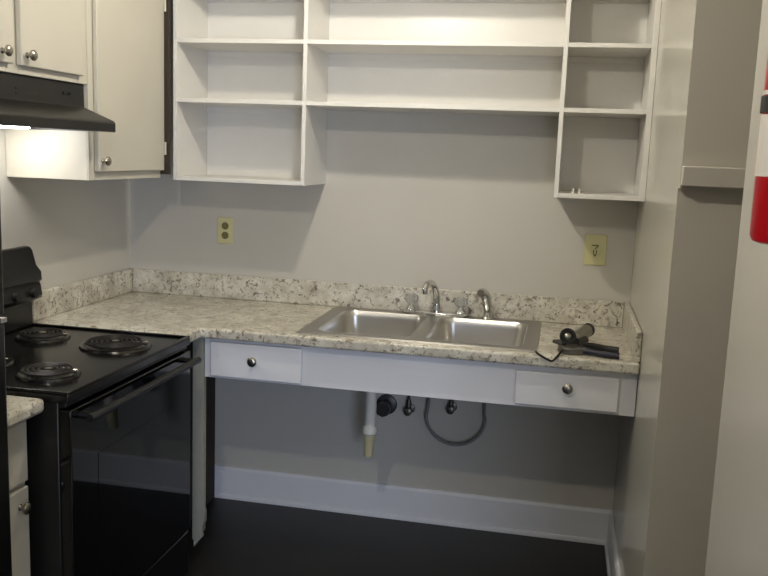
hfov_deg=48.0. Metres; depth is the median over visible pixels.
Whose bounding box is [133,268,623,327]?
backsplash
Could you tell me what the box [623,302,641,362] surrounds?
backsplash
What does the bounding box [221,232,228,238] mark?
socket
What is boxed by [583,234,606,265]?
outlet
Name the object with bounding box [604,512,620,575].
baseboard
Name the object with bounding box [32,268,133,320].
backsplash
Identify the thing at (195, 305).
countertop
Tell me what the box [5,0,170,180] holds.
upper cabinet
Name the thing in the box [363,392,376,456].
drain pipe
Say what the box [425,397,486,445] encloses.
hose
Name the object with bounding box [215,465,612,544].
baseboard
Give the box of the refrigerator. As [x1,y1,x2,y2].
[0,204,11,575]
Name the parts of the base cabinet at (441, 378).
post, knob, drawer, drawer, knob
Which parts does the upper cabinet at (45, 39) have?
knob, door, knob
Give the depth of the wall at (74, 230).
3.33 m
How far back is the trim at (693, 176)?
2.11 m
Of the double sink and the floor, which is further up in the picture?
the double sink
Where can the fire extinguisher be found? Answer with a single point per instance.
(758, 233)
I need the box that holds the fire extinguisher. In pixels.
[749,56,767,243]
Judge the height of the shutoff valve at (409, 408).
0.103 m
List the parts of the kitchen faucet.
valve stem, handle, spout, deck plate, spout, valve stem, handle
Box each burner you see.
[14,366,81,382]
[79,339,151,353]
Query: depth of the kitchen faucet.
3.50 m
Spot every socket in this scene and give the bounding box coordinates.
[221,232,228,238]
[222,222,228,229]
[589,244,600,256]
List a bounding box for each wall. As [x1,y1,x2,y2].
[0,128,129,289]
[129,0,637,509]
[613,0,762,575]
[705,0,767,575]
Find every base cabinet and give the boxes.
[8,420,31,575]
[184,338,637,545]
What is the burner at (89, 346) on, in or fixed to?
on the electric stove
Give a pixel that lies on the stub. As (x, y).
(386, 403)
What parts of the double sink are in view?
bowl, bowl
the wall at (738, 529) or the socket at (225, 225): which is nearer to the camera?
the wall at (738, 529)
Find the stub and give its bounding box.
[376,394,396,416]
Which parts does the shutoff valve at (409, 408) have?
valve handle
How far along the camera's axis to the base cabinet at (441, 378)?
3.06 m
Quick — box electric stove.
[1,246,201,575]
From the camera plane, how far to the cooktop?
2.69 m
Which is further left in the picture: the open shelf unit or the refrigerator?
the refrigerator
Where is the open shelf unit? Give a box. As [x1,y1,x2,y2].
[173,0,661,201]
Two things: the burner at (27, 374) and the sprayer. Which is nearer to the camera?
the burner at (27, 374)
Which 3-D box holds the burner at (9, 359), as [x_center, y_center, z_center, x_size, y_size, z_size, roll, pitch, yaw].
[-1.221,0.220,2.551,0.231,0.008,0.231,4,9,11]
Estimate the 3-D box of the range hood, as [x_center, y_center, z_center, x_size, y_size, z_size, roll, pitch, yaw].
[-1.160,-0.546,2.498,0.412,0.152,0.763,4,9,11]
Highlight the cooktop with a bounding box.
[5,323,189,403]
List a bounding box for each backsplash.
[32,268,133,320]
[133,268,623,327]
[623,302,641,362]
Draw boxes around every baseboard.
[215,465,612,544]
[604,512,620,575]
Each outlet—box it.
[217,217,232,243]
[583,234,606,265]
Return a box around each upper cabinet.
[0,0,86,84]
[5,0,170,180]
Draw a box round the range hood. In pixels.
[0,72,115,131]
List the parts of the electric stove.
control knob, control knob, rail, oven door, handle, storage drawer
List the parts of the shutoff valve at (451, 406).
valve handle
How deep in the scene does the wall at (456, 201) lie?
3.59 m
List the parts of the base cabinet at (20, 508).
drawer, door, knob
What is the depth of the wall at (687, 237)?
2.27 m
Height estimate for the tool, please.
0.092 m
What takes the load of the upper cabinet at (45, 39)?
attached to the wall at (74, 230)
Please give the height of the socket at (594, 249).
0.050 m
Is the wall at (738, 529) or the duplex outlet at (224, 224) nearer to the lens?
the wall at (738, 529)
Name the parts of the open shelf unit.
panel, panel, shelf, shelf, panel, shelf, shelf, panel, panel, panel, shelf, shelf, panel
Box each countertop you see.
[7,395,43,427]
[32,268,641,374]
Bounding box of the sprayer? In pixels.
[477,288,492,319]
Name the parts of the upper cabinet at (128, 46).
knob, frame, door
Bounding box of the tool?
[535,323,619,361]
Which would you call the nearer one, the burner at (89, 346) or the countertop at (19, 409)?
the countertop at (19, 409)
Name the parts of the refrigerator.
door, door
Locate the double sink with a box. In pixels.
[296,306,541,351]
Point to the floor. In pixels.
(240, 538)
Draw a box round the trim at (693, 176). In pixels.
[680,166,745,188]
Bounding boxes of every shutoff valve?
[404,396,414,415]
[446,399,456,413]
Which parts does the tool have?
bent rod, handle, handle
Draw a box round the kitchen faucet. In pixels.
[402,280,468,317]
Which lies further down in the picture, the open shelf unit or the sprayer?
the sprayer
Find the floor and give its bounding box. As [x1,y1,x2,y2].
[185,497,606,575]
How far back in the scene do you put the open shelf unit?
3.39 m
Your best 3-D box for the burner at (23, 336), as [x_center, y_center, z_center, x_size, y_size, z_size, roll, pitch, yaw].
[-1.157,0.164,2.922,0.179,0.008,0.179,4,9,11]
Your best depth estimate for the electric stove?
2.61 m
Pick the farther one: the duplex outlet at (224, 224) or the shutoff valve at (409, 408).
the duplex outlet at (224, 224)
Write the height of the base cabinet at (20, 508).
0.857 m

